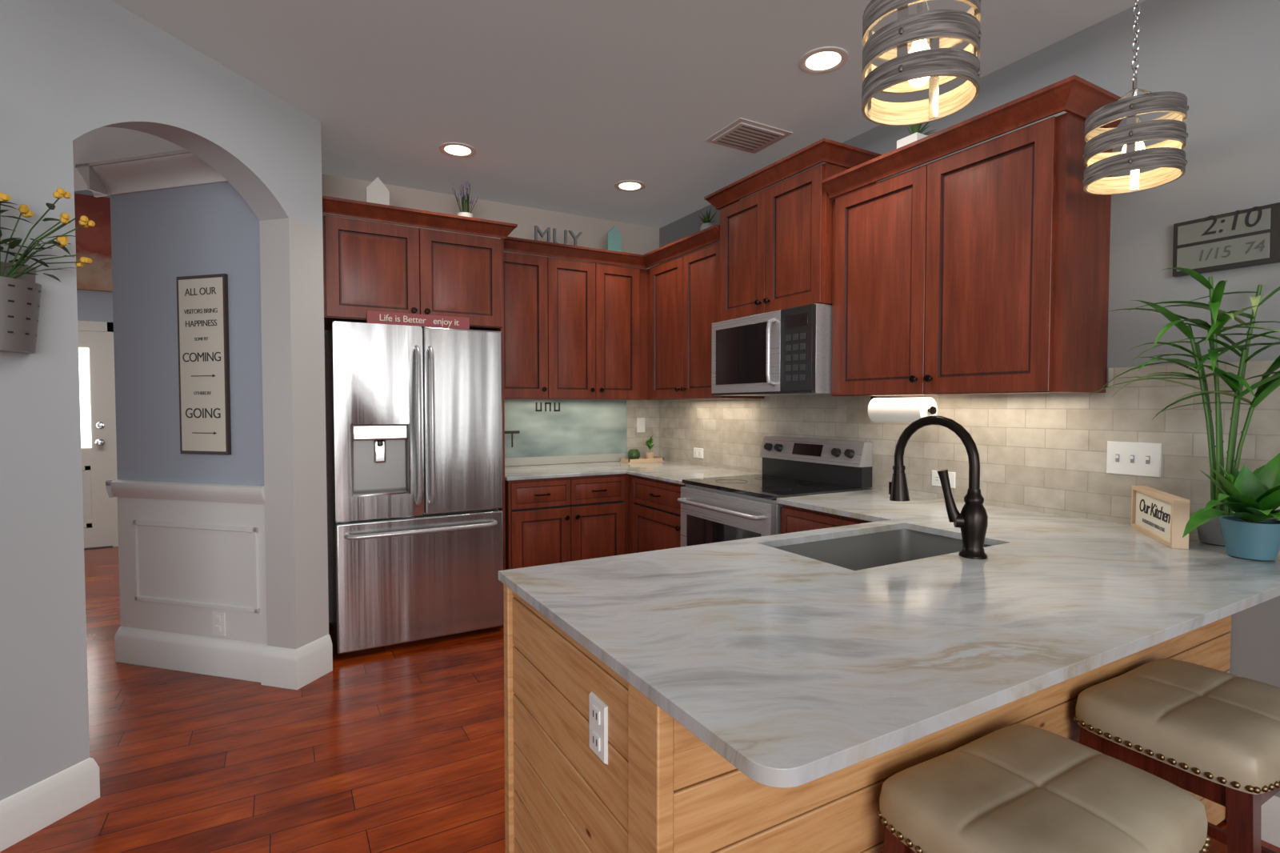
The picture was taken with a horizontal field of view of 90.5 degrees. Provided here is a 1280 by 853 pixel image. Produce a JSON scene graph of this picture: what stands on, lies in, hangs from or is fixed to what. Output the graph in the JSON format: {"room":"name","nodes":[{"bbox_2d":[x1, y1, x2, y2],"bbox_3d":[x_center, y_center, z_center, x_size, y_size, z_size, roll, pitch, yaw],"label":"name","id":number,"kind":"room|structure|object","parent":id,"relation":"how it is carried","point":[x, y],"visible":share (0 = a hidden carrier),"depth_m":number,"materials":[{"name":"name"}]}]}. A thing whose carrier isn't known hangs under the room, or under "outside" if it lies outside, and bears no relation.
{"room":"kitchen","nodes":[
{"label":"kitchen","id":0,"kind":"room"},
{"bbox_2d":[74,189,113,548],"bbox_3d":[-5.712,-0.710,3.819,6.800,3.850,3.400,-1,2,-30],"label":"wall","id":1,"kind":"structure","parent":0,"point":[93,306],"depth_m":5.94,"materials":[{"name":"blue paint"}]},
{"bbox_2d":[74,193,112,291],"bbox_3d":[-5.255,-1.704,5.819,0.640,0.870,0.038,-1,2,-30],"label":"painting","id":2,"kind":"object","parent":1,"relation":"attached to","point":[94,242],"visible":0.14,"depth_m":5.90,"materials":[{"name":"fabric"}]},
{"bbox_2d":[77,320,118,547],"bbox_3d":[-5.403,0.089,5.761,1.090,2.130,0.091,-1,2,-30],"label":"front door","id":3,"kind":"structure","parent":1,"relation":"in","point":[96,352],"depth_m":5.97,"materials":[{"name":"white"}]},
{"bbox_2d":[75,149,227,197],"bbox_3d":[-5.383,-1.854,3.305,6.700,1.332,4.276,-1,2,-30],"label":"crown molding","id":4,"kind":"structure","parent":1,"relation":"attached to","point":[182,168],"depth_m":3.12,"materials":[{"name":"white"}]},
{"bbox_2d":[0,0,328,800],"bbox_3d":[-2.015,-0.095,1.896,0.170,2.740,2.700,0,2,15],"label":"wall","id":5,"kind":"structure","parent":0,"point":[70,70],"depth_m":2.11,"materials":[{"name":"grey paint"}]},
{"bbox_2d":[0,188,95,353],"bbox_3d":[-1.826,-0.474,1.888,0.237,0.498,0.372,1,2,31],"label":"wall planter","id":6,"kind":"object","parent":5,"relation":"attached to","point":[20,295],"visible":1,"depth_m":1.90,"materials":[{"name":"grey"}]},
{"bbox_2d":[116,496,267,643],"bbox_3d":[-2.240,0.798,3.257,0.972,0.870,0.134,0,2,15],"label":"wainscot","id":7,"kind":"structure","parent":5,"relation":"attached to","point":[198,565],"depth_m":3.19,"materials":[{"name":"white paint"}]},
{"bbox_2d":[212,610,226,635],"bbox_3d":[-2.090,0.977,3.146,0.080,0.120,0.009,0,2,15],"label":"outlet","id":8,"kind":"object","parent":7,"relation":"attached to","point":[218,618],"visible":1,"depth_m":3.14,"materials":[{"name":"white plastic"}]},
{"bbox_2d":[110,181,263,485],"bbox_3d":[-2.236,-0.136,3.221,0.778,2.740,0.792,-1,2,-30],"label":"wall","id":9,"kind":"structure","parent":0,"point":[158,237],"depth_m":3.18,"materials":[{"name":"blue paint"}]},
{"bbox_2d":[105,479,264,612],"bbox_3d":[-2.300,0.592,3.216,0.734,0.625,0.826,-1,2,-30],"label":"trim","id":10,"kind":"structure","parent":9,"relation":"attached to","point":[138,489],"depth_m":3.15,"materials":[{"name":"white wood"}]},
{"bbox_2d":[176,273,231,455],"bbox_3d":[-2.144,-0.300,3.116,0.300,0.875,0.020,0,2,15],"label":"sign","id":11,"kind":"object","parent":9,"relation":"attached to","point":[202,311],"visible":1,"depth_m":3.10,"materials":[{"name":"brown"}]},
{"bbox_2d":[321,173,659,622],"bbox_3d":[-0.745,-0.166,4.174,2.430,2.740,0.920,-1,2,-30],"label":"wall","id":12,"kind":"structure","parent":0,"point":[638,239],"depth_m":4.43,"materials":[{"name":"paint"}]},
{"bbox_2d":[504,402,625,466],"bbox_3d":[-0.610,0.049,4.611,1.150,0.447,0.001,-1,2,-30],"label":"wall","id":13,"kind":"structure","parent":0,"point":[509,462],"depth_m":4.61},
{"bbox_2d":[504,399,627,466],"bbox_3d":[-0.613,0.029,4.616,1.170,0.488,0.012,-1,2,-30],"label":"wall","id":14,"kind":"structure","parent":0,"point":[580,427],"depth_m":4.65,"materials":[{"name":"green glass"}]},
{"bbox_2d":[72,0,1145,227],"bbox_3d":[-1.560,-1.331,-0.940,9.140,0.290,11.341,-1,2,-30],"label":"ceiling","id":15,"kind":"structure","parent":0,"point":[559,103],"depth_m":2.74,"materials":[{"name":"paint"}]},
{"bbox_2d":[704,117,792,153],"bbox_3d":[0.562,-1.502,3.298,0.340,0.013,0.300,-1,2,-30],"label":"ceiling vent","id":16,"kind":"object","parent":15,"relation":"attached to","point":[744,134],"depth_m":3.27,"materials":[{"name":"white metal"}]},
{"bbox_2d":[0,546,1279,852],"bbox_3d":[-2.003,1.304,0.997,10.200,0.001,15.000,-1,2,-30],"label":"floor","id":17,"kind":"structure","parent":0,"point":[396,748],"depth_m":2.44,"materials":[{"name":"brown wood"}]},
{"bbox_2d":[325,320,503,653],"bbox_3d":[-1.341,0.329,3.776,0.895,1.775,0.746,-1,2,-30],"label":"fridge","id":18,"kind":"object","parent":17,"relation":"on","point":[414,413],"visible":1,"depth_m":3.49,"materials":[{"name":"silver metal"}]},
{"bbox_2d":[366,310,469,329],"bbox_3d":[-1.211,-0.584,3.492,0.540,0.066,0.014,-1,2,-30],"label":"sign","id":19,"kind":"object","parent":18,"relation":"on","point":[372,317],"visible":1,"depth_m":3.48,"materials":[{"name":"red"}]},
{"bbox_2d":[504,473,871,569],"bbox_3d":[0.204,0.779,3.531,1.438,0.892,2.743,-1,2,-30],"label":"base cabinet","id":20,"kind":"object","parent":17,"relation":"on","point":[556,520],"visible":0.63,"depth_m":3.95,"materials":[{"name":"brown wood"}]},
{"bbox_2d":[504,460,760,484],"bbox_3d":[-0.150,0.302,4.122,1.455,0.023,1.337,-1,2,-30],"label":"countertop","id":21,"kind":"structure","parent":20,"relation":"on","point":[670,471],"depth_m":4.13,"materials":[{"name":"white stone"}]},
{"bbox_2d":[620,434,663,463],"bbox_3d":[0.015,0.163,4.800,0.300,0.211,0.140,-1,2,-30],"label":"potted plant","id":22,"kind":"object","parent":21,"relation":"on","point":[633,454],"visible":1,"depth_m":4.75,"materials":[{"name":"green plant"}]},
{"bbox_2d":[677,436,872,547],"bbox_3d":[0.678,0.641,3.391,0.729,1.135,0.766,-1,2,-30],"label":"stove","id":23,"kind":"object","parent":17,"relation":"on","point":[727,508],"visible":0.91,"depth_m":3.32,"materials":[{"name":"silver metal"}]},
{"bbox_2d":[503,584,1231,852],"bbox_3d":[0.771,0.833,1.819,2.142,0.891,0.755,-1,2,-30],"label":"base cabinet","id":24,"kind":"object","parent":17,"relation":"on","point":[661,788],"visible":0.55,"depth_m":1.20,"materials":[{"name":"brown wood"}]},
{"bbox_2d":[588,691,607,763],"bbox_3d":[-0.078,0.547,1.151,0.010,0.105,0.068,-1,2,-30],"label":"peninsula outlet","id":25,"kind":"object","parent":24,"relation":"attached to","point":[598,710],"visible":1,"depth_m":1.14,"materials":[{"name":"white plastic"}]},
{"bbox_2d":[498,488,1279,787],"bbox_3d":[0.672,0.370,1.976,2.147,0.023,1.670,-1,2,-30],"label":"countertop","id":26,"kind":"structure","parent":24,"relation":"on","point":[796,670],"depth_m":1.26,"materials":[{"name":"white stone"}]},
{"bbox_2d":[774,528,990,570],"bbox_3d":[0.755,0.487,1.966,0.774,0.210,0.469,-1,2,-30],"label":"sink basin","id":27,"kind":"object","parent":26,"relation":"in","point":[869,550],"visible":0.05,"depth_m":2.21,"materials":[{"name":"silver metal"}]},
{"bbox_2d":[888,415,987,559],"bbox_3d":[0.858,0.165,1.870,0.107,0.394,0.316,-1,2,-30],"label":"faucet","id":28,"kind":"object","parent":26,"relation":"on","point":[972,520],"visible":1,"depth_m":1.78,"materials":[{"name":"black metal"}]},
{"bbox_2d":[1131,484,1189,549],"bbox_3d":[1.665,0.283,2.040,0.040,0.145,0.367,1,2,23],"label":"kitchen sign","id":29,"kind":"object","parent":26,"relation":"on","point":[1162,516],"visible":1,"depth_m":1.98,"materials":[{"name":"beige wood"}]},
{"bbox_2d":[1096,267,1279,560],"bbox_3d":[1.629,-0.046,1.805,0.517,0.818,0.637,-2,3,-44],"label":"potted plant","id":30,"kind":"object","parent":26,"relation":"on","point":[1252,532],"visible":1,"depth_m":1.84,"materials":[{"name":"green plant"}]},
{"bbox_2d":[876,724,1211,852],"bbox_3d":[0.707,0.964,1.134,0.492,0.671,0.366,-1,2,-30],"label":"stool","id":31,"kind":"object","parent":17,"relation":"on","point":[1015,788],"visible":1,"depth_m":1.08,"materials":[{"name":"beige leather"}]},
{"bbox_2d":[1072,658,1279,852],"bbox_3d":[1.307,0.953,1.486,0.492,0.671,0.366,-1,2,-30],"label":"stool","id":32,"kind":"object","parent":17,"relation":"on","point":[1214,734],"visible":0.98,"depth_m":1.38,"materials":[{"name":"beige leather"}]},
{"bbox_2d":[659,0,1279,820],"bbox_3d":[2.649,-0.060,0.802,0.140,2.740,10.140,-1,2,-30],"label":"wall","id":33,"kind":"structure","parent":0,"point":[1223,55],"depth_m":2.10,"materials":[{"name":"paint"}]},
{"bbox_2d":[0,626,1279,851],"bbox_3d":[-0.185,1.202,1.309,13.466,0.185,3.827,2,2,41],"label":"baseboard","id":34,"kind":"structure","parent":33,"relation":"attached to","point":[24,813],"depth_m":3.03,"materials":[{"name":"white paint"}]},
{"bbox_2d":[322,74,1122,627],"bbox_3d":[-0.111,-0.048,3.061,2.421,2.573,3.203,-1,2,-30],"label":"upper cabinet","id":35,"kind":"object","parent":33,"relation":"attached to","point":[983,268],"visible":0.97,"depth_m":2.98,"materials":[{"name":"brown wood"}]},
{"bbox_2d":[365,176,389,205],"bbox_3d":[-1.477,-1.291,3.573,0.120,0.220,0.020,-1,2,-30],"label":"house","id":36,"kind":"object","parent":35,"relation":"on","point":[377,192],"visible":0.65,"depth_m":3.56,"materials":[{"name":"white wood"}]},
{"bbox_2d":[452,180,479,217],"bbox_3d":[-1.054,-1.331,3.816,0.109,0.285,0.133,1,2,25],"label":"lavender","id":37,"kind":"object","parent":35,"relation":"on","point":[465,195],"visible":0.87,"depth_m":3.79,"materials":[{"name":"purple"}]},
{"bbox_2d":[534,225,582,245],"bbox_3d":[-0.546,-1.271,4.276,0.342,0.114,0.018,-1,2,-30],"label":"decorative piece","id":38,"kind":"object","parent":35,"relation":"on","point":[537,229],"visible":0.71,"depth_m":4.25,"materials":[{"name":"grey metal"}]},
{"bbox_2d":[606,225,621,251],"bbox_3d":[-0.183,-1.316,4.503,0.110,0.210,0.020,-1,2,-30],"label":"house","id":39,"kind":"object","parent":35,"relation":"on","point":[614,237],"visible":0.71,"depth_m":4.49,"materials":[{"name":"teal wood"}]},
{"bbox_2d":[699,209,715,230],"bbox_3d":[0.422,-1.292,4.018,0.133,0.194,0.182,0,2,8],"label":"succulent","id":40,"kind":"object","parent":35,"relation":"on","point":[706,221],"visible":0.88,"depth_m":3.99,"materials":[{"name":"green plant"}]},
{"bbox_2d":[711,303,831,395],"bbox_3d":[0.779,-0.387,3.457,0.472,0.426,0.810,-1,2,-30],"label":"microwave","id":41,"kind":"object","parent":35,"relation":"attached to","point":[788,351],"visible":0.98,"depth_m":3.22,"materials":[{"name":"silver metal"}]},
{"bbox_2d":[868,396,937,423],"bbox_3d":[1.196,-0.077,2.895,0.120,0.126,0.334,-1,2,-30],"label":"paper towel holder","id":42,"kind":"object","parent":35,"relation":"attached to","point":[893,410],"visible":0.94,"depth_m":2.85,"materials":[{"name":"white paper"}]},
{"bbox_2d":[896,122,937,148],"bbox_3d":[1.201,-1.249,2.731,0.166,0.187,0.159,-1,2,-30],"label":"succulent","id":43,"kind":"object","parent":35,"relation":"on","point":[916,134],"visible":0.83,"depth_m":2.70,"materials":[{"name":"green plant"}]},
{"bbox_2d":[626,360,1279,534],"bbox_3d":[1.307,0.054,2.723,0.300,0.560,5.200,-1,2,-30],"label":"backsplash","id":44,"kind":"structure","parent":33,"relation":"attached to","point":[1043,453],"depth_m":2.56,"materials":[{"name":"beige tile"}]},
{"bbox_2d":[1172,202,1279,276],"bbox_3d":[1.859,-0.586,2.010,0.024,0.175,0.270,-1,2,-30],"label":"wall clock","id":45,"kind":"object","parent":33,"relation":"attached to","point":[1189,243],"visible":1,"depth_m":2.00,"materials":[{"name":"black"}]},
{"bbox_2d":[1199,239,1264,260],"bbox_3d":[1.855,-0.552,1.992,0.002,0.035,0.158,-1,2,-30],"label":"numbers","id":46,"kind":"object","parent":45,"relation":"attached to","point":[1262,246],"visible":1,"depth_m":2.00,"materials":[{"name":"grey"}]},
{"bbox_2d":[1200,206,1262,235],"bbox_3d":[1.854,-0.644,1.991,0.002,0.059,0.146,-1,2,-30],"label":"digits","id":47,"kind":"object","parent":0,"point":[1246,220],"depth_m":1.98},
{"bbox_3d":[-4.968,-2.119,5.038,9.140,1.110,4.860,-1,2,-30],"label":"ceiling","id":48,"kind":"structure","parent":0,"visible":0},
{"bbox_2d":[439,142,475,157],"bbox_3d":[-0.997,-1.512,3.471,0.196,0.006,0.196,-1,2,-30],"label":"recessed light","id":49,"kind":"object","parent":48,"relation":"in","point":[458,150],"visible":1,"depth_m":3.46,"materials":[{"name":"white"}]},
{"bbox_2d":[614,180,645,191],"bbox_3d":[-0.064,-1.530,4.035,0.196,0.006,0.196,-1,2,-30],"label":"recessed light","id":50,"kind":"object","parent":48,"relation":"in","point":[625,185],"visible":1,"depth_m":4.03,"materials":[{"name":"white"}]},
{"bbox_2d":[798,46,848,73],"bbox_3d":[0.743,-1.484,2.574,0.196,0.006,0.196,-1,2,-30],"label":"recessed light","id":51,"kind":"object","parent":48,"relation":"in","point":[826,59],"visible":1,"depth_m":2.57,"materials":[{"name":"white"}]},
{"bbox_2d":[861,0,981,126],"bbox_3d":[0.646,-1.102,1.460,0.250,0.701,0.250,-1,2,-30],"label":"pendant light","id":52,"kind":"object","parent":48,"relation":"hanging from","point":[918,51],"visible":1,"depth_m":1.40,"materials":[{"name":"grey wood"}]},
{"bbox_2d":[1082,0,1188,195],"bbox_3d":[1.533,-1.115,1.964,0.250,0.705,0.250,-1,2,-30],"label":"pendant light","id":53,"kind":"object","parent":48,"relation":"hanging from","point":[1169,154],"visible":1,"depth_m":1.91,"materials":[{"name":"grey wood"}]}
]}

